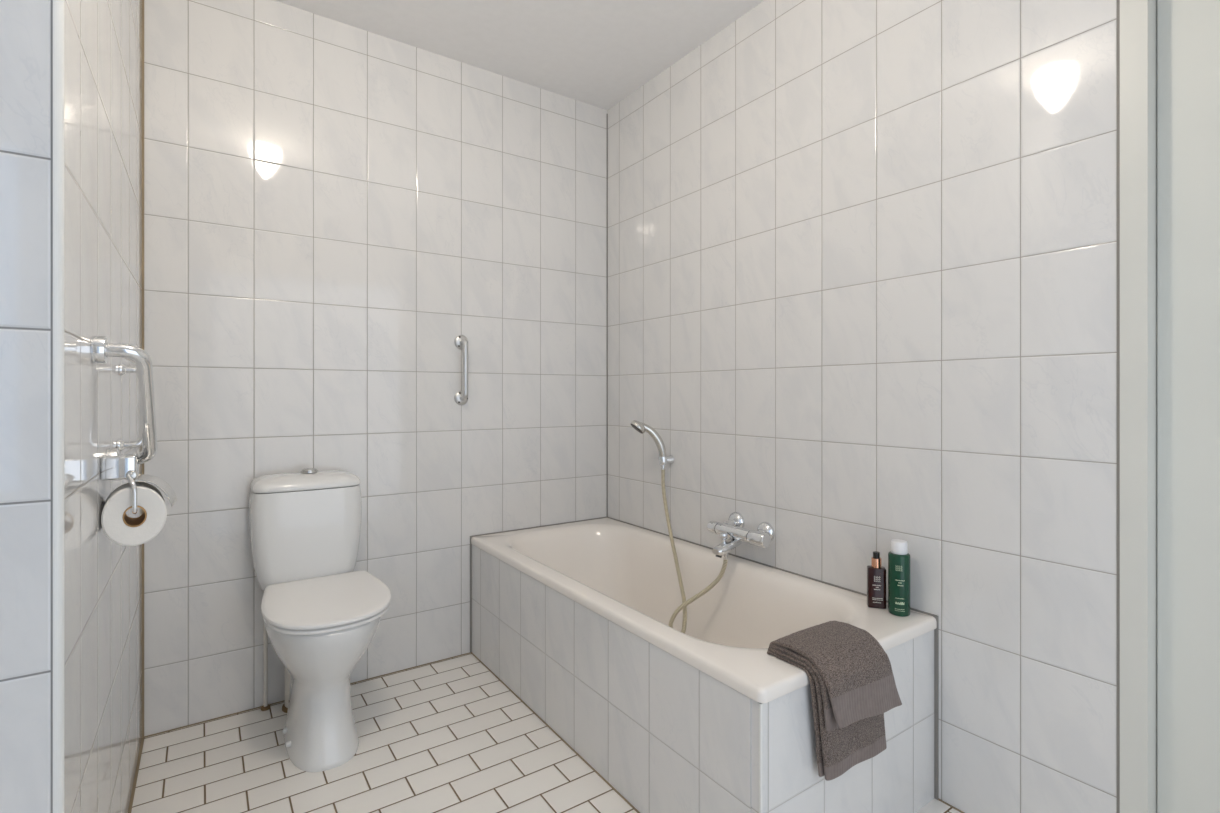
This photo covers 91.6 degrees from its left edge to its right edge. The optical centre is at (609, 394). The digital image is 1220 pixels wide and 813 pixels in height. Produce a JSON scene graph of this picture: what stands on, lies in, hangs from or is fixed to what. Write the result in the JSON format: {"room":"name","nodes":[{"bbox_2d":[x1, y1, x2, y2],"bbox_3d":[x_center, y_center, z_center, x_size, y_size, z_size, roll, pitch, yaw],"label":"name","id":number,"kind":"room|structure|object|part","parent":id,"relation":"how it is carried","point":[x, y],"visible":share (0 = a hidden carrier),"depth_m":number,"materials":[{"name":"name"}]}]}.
{"room":"bathroom","nodes":[
{"label":"bathroom","id":0,"kind":"room"},
{"bbox_2d":[0,0,141,812],"bbox_3d":[-1.622,-0.155,1.105,1.096,2.570,1.300,0,0,-35],"label":"wall","id":1,"kind":"structure","parent":0,"point":[103,38],"depth_m":0.94,"materials":[{"name":"tile"}]},
{"bbox_2d":[53,0,63,812],"bbox_3d":[-0.814,-0.155,0.875,0.012,2.570,0.008,0,0,-35],"label":"trim","id":2,"kind":"structure","parent":1,"relation":"attached to","point":[58,5],"depth_m":0.87,"materials":[{"name":"white plastic"}]},
{"bbox_2d":[90,336,156,464],"bbox_3d":[-0.976,0.028,1.201,0.088,0.275,0.237,0,0,-35],"label":"grab bar","id":3,"kind":"object","parent":1,"relation":"attached to","point":[100,349],"visible":0.72,"depth_m":1.17,"materials":[{"name":"silver metal"}]},
{"bbox_2d":[117,364,141,451],"bbox_3d":[-1.157,0.031,1.438,0.054,0.210,0.068,0,0,-35],"label":"wall rail","id":4,"kind":"object","parent":1,"relation":"attached to","point":[123,369],"visible":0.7,"depth_m":1.43,"materials":[{"name":"silver metal"}]},
{"bbox_2d":[128,737,144,812],"bbox_3d":[-1.175,1.128,1.422,0.007,0.004,1.274,0,0,-34],"label":"trim","id":5,"kind":"structure","parent":1,"relation":"attached to","point":[142,739],"depth_m":1.75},
{"bbox_2d":[101,454,176,513],"bbox_3d":[-0.979,0.183,1.236,0.121,0.114,0.120,0,0,-35],"label":"paper holder","id":6,"kind":"object","parent":1,"relation":"attached to","point":[125,466],"visible":0.99,"depth_m":1.20,"materials":[{"name":"silver metal"}]},
{"bbox_3d":[-0.988,0.200,1.230,0.020,0.080,0.119,0,0,-35],"label":"roll arm","id":7,"kind":"part","parent":6,"relation":"part of","materials":[{"name":"silver metal"}]},
{"bbox_2d":[101,481,166,545],"bbox_3d":[-0.988,0.246,1.233,0.104,0.119,0.098,0,0,-39],"label":"toilet paper roll","id":8,"kind":"object","parent":6,"relation":"hanging from","point":[122,529],"visible":0.94,"depth_m":1.20,"materials":[{"name":"paper"}]},
{"bbox_3d":[-0.966,0.203,1.257,0.071,0.060,0.098,0,0,-32],"label":"holder lid","id":9,"kind":"part","parent":6,"relation":"part of","materials":[{"name":"silver metal"}]},
{"bbox_2d":[144,0,606,735],"bbox_3d":[-1.256,-0.155,2.207,3.150,2.570,0.100,0,0,-35],"label":"wall","id":10,"kind":"structure","parent":0,"point":[329,204],"depth_m":2.32,"materials":[{"name":"tile"}]},
{"bbox_2d":[142,0,143,736],"bbox_3d":[-1.536,-0.155,1.950,0.006,2.570,0.006,0,0,-35],"label":"trim","id":11,"kind":"structure","parent":10,"relation":"attached to","point":[142,0],"depth_m":1.95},
{"bbox_2d":[144,652,469,737],"bbox_3d":[-1.070,1.128,2.272,1.126,0.003,0.005,0,0,-35],"label":"trim","id":12,"kind":"structure","parent":10,"relation":"attached to","point":[469,652],"depth_m":2.14,"materials":[{"name":"grey"}]},
{"bbox_2d":[454,335,467,404],"bbox_3d":[-0.627,-0.106,2.542,0.062,0.304,0.063,0,0,-35],"label":"grab bar","id":13,"kind":"object","parent":10,"relation":"attached to","point":[460,341],"visible":1,"depth_m":2.52,"materials":[{"name":"metal"}]},
{"bbox_2d":[470,536,471,652],"bbox_3d":[-0.609,0.872,2.591,0.006,0.508,0.004,0,0,-35],"label":"trim","id":14,"kind":"structure","parent":10,"relation":"attached to","point":[470,536],"depth_m":2.59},
{"bbox_2d":[472,517,606,536],"bbox_3d":[-0.311,0.621,2.796,0.716,0.006,0.005,0,0,-35],"label":"trim","id":15,"kind":"structure","parent":10,"relation":"attached to","point":[600,517],"depth_m":2.77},
{"bbox_2d":[607,114,607,516],"bbox_3d":[-0.014,-0.400,3.001,0.004,2.040,0.004,0,0,-35],"label":"trim","id":16,"kind":"structure","parent":10,"relation":"attached to","point":[607,114],"depth_m":3.00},
{"bbox_2d":[275,0,763,109],"bbox_3d":[-0.303,-1.490,0.958,3.300,0.100,3.240,0,0,-35],"label":"ceiling","id":17,"kind":"structure","parent":0,"point":[597,53],"depth_m":2.35,"materials":[{"name":"paint"}]},
{"bbox_2d":[131,653,960,812],"bbox_3d":[-0.303,1.180,0.958,3.300,0.100,3.240,0,0,-35],"label":"floor","id":18,"kind":"structure","parent":0,"point":[445,736],"depth_m":1.82,"materials":[{"name":"tile"}]},
{"bbox_2d":[261,626,269,710],"bbox_3d":[-1.228,0.877,2.120,0.030,0.504,0.058,0,0,-44],"label":"pipe","id":19,"kind":"object","parent":18,"relation":"on","point":[266,706],"visible":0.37,"depth_m":2.12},
{"bbox_2d":[282,667,289,712],"bbox_3d":[-1.130,1.002,2.153,0.108,0.255,0.108,0,0,-35],"label":"pipe","id":20,"kind":"object","parent":18,"relation":"on","point":[287,674],"visible":0.18,"depth_m":2.11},
{"bbox_2d":[248,468,390,771],"bbox_3d":[-0.961,0.699,1.974,0.385,0.861,0.597,0,0,-35],"label":"toilet","id":21,"kind":"object","parent":18,"relation":"on","point":[321,616],"visible":1,"depth_m":1.91,"materials":[{"name":"white ceramic"}]},
{"bbox_3d":[-1.090,0.306,2.133,0.344,0.048,0.190,0,0,-35],"label":"cistern lid","id":22,"kind":"part","parent":21,"relation":"part of","materials":[{"name":"white ceramic"}]},
{"bbox_3d":[-0.905,0.657,1.903,0.372,0.038,0.416,0,0,-35],"label":"lid","id":23,"kind":"part","parent":21,"relation":"part of","materials":[{"name":"plastic"}]},
{"bbox_3d":[-0.905,0.674,1.904,0.364,0.037,0.409,0,0,-35],"label":"seat","id":24,"kind":"part","parent":21,"relation":"part of","materials":[{"name":"plastic"}]},
{"bbox_2d":[471,518,936,702],"bbox_3d":[0.152,0.822,2.121,0.719,0.400,1.632,0,0,-35],"label":"bathtub","id":25,"kind":"object","parent":18,"relation":"on","point":[626,574],"visible":0.59,"depth_m":2.14,"materials":[{"name":"ceramic"}]},
{"bbox_2d":[767,621,901,780],"bbox_3d":[0.540,0.727,1.438,0.291,0.295,0.204,0,0,-35],"label":"towel","id":26,"kind":"object","parent":25,"relation":"on","point":[849,672],"visible":0.97,"depth_m":1.37,"materials":[{"name":"fabric"}]},
{"bbox_2d":[867,551,885,608],"bbox_3d":[0.780,0.541,1.736,0.049,0.160,0.031,0,0,15],"label":"pump bottle","id":27,"kind":"object","parent":25,"relation":"on","point":[876,573],"visible":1,"depth_m":1.72,"materials":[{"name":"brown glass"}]},
{"bbox_2d":[872,576,882,602],"bbox_3d":[0.776,0.566,1.721,0.027,0.077,0.001,0,0,15],"label":"print","id":28,"kind":"object","parent":27,"relation":"attached to","point":[877,581],"depth_m":1.72},
{"bbox_2d":[888,539,909,616],"bbox_3d":[0.821,0.518,1.684,0.057,0.206,0.057,0,0,-35],"label":"bottle","id":29,"kind":"object","parent":25,"relation":"on","point":[898,557],"visible":1,"depth_m":1.66,"materials":[{"name":"green plastic"}]},
{"bbox_2d":[895,566,904,611],"bbox_3d":[0.811,0.542,1.659,0.025,0.127,0.003,0,0,22],"label":"print","id":30,"kind":"object","parent":29,"relation":"attached to","point":[899,570],"depth_m":1.66},
{"bbox_2d":[472,545,750,812],"bbox_3d":[-0.139,0.892,1.944,0.030,0.474,1.598,0,0,-35],"label":"wall","id":31,"kind":"structure","parent":0,"point":[669,736],"depth_m":1.69,"materials":[{"name":"tile"}]},
{"bbox_2d":[471,652,639,812],"bbox_3d":[-0.144,1.128,1.922,0.004,0.003,1.627,0,0,-35],"label":"trim","id":32,"kind":"structure","parent":31,"relation":"attached to","point":[524,703],"depth_m":1.92,"materials":[{"name":"grey"}]},
{"bbox_2d":[751,630,933,812],"bbox_3d":[0.606,0.892,1.469,0.710,0.474,0.030,0,0,-35],"label":"wall","id":33,"kind":"structure","parent":0,"point":[899,779],"depth_m":1.46,"materials":[{"name":"tile"}]},
{"bbox_2d":[759,703,762,812],"bbox_3d":[0.319,0.892,1.257,0.007,0.474,0.008,0,0,-35],"label":"trim","id":34,"kind":"structure","parent":33,"relation":"attached to","point":[760,705],"depth_m":1.25,"materials":[{"name":"white plastic"}]},
{"bbox_2d":[607,0,1116,812],"bbox_3d":[0.612,-0.155,2.202,0.120,2.570,2.030,0,0,-35],"label":"wall","id":35,"kind":"structure","parent":0,"point":[862,254],"depth_m":1.71,"materials":[{"name":"tile"}]},
{"bbox_2d":[658,455,673,464],"bbox_3d":[0.241,0.285,2.575,0.067,0.041,0.041,0,0,-35],"label":"holder","id":36,"kind":"object","parent":35,"relation":"attached to","point":[669,459],"visible":0.91,"depth_m":2.56,"materials":[{"name":"silver metal"}]},
{"bbox_2d":[630,420,665,456],"bbox_3d":[0.166,0.208,2.545,0.157,0.194,0.074,0,0,-1],"label":"shower","id":37,"kind":"object","parent":36,"relation":"on","point":[641,427],"visible":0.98,"depth_m":2.54,"materials":[{"name":"silver metal"}]},
{"bbox_3d":[0.184,0.211,2.553,0.124,0.186,0.036,0,0,-13],"label":"handle","id":38,"kind":"part","parent":37,"relation":"part of","materials":[{"name":"silver metal"}]},
{"bbox_2d":[661,465,727,633],"bbox_3d":[0.241,0.586,2.327,0.202,0.571,0.469,0,0,-25],"label":"shower hose","id":39,"kind":"object","parent":37,"relation":"attached to","point":[685,603],"visible":0.85,"depth_m":2.21,"materials":[{"name":"metal"}]},
{"bbox_3d":[0.253,0.285,2.584,0.036,0.041,0.041,0,0,-35],"label":"holder arm","id":40,"kind":"part","parent":36,"relation":"part of","materials":[{"name":"silver metal"}]},
{"bbox_2d":[707,512,774,559],"bbox_3d":[0.456,0.525,2.177,0.165,0.150,0.278,0,0,-35],"label":"mixer","id":41,"kind":"object","parent":35,"relation":"attached to","point":[733,529],"visible":1,"depth_m":2.15,"materials":[{"name":"silver metal"}]},
{"bbox_3d":[0.403,0.512,2.284,0.047,0.047,0.043,0,0,-35],"label":"knob","id":42,"kind":"part","parent":41,"relation":"part of","materials":[{"name":"silver metal"}]},
{"bbox_3d":[0.426,0.554,2.171,0.109,0.057,0.050,0,0,-35],"label":"spout","id":43,"kind":"part","parent":41,"relation":"part of","materials":[{"name":"silver metal"}]},
{"bbox_3d":[0.528,0.512,2.101,0.053,0.053,0.071,0,0,-35],"label":"knob","id":44,"kind":"part","parent":41,"relation":"part of","materials":[{"name":"silver metal"}]},
{"bbox_2d":[607,517,936,616],"bbox_3d":[0.450,0.621,2.327,0.005,0.006,1.630,0,0,-35],"label":"trim","id":45,"kind":"structure","parent":35,"relation":"attached to","point":[913,609],"depth_m":2.10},
{"bbox_2d":[934,615,938,799],"bbox_3d":[0.912,0.874,1.657,0.005,0.512,0.009,0,0,-35],"label":"trim","id":46,"kind":"structure","parent":35,"relation":"attached to","point":[936,631],"depth_m":1.65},
{"bbox_2d":[938,798,963,812],"bbox_3d":[1.026,1.128,1.492,0.004,0.003,0.391,0,0,-35],"label":"trim","id":47,"kind":"structure","parent":35,"relation":"attached to","point":[953,807],"depth_m":1.62,"materials":[{"name":"grey"}]},
{"bbox_2d":[1117,0,1119,812],"bbox_3d":[1.161,-0.155,1.344,0.051,2.570,0.006,0,0,-35],"label":"trim","id":48,"kind":"structure","parent":35,"relation":"attached to","point":[1118,1],"depth_m":1.33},
{"bbox_2d":[1120,0,1157,812],"bbox_3d":[1.209,-0.155,1.335,0.123,2.570,0.064,0,0,-35],"label":"trim","id":49,"kind":"structure","parent":35,"relation":"attached to","point":[1138,18],"depth_m":1.31,"materials":[{"name":"paint"}]},
{"bbox_3d":[1.746,-0.155,0.558,0.120,2.570,0.055,0,0,-35],"label":"wall","id":50,"kind":"structure","parent":0,"visible":0},
{"bbox_2d":[1158,0,1219,812],"bbox_3d":[1.490,-0.154,0.963,0.046,2.552,0.894,0,0,-35],"label":"door","id":51,"kind":"structure","parent":50,"relation":"in","point":[1188,30],"depth_m":1.28,"materials":[{"name":"paint"}]}
]}

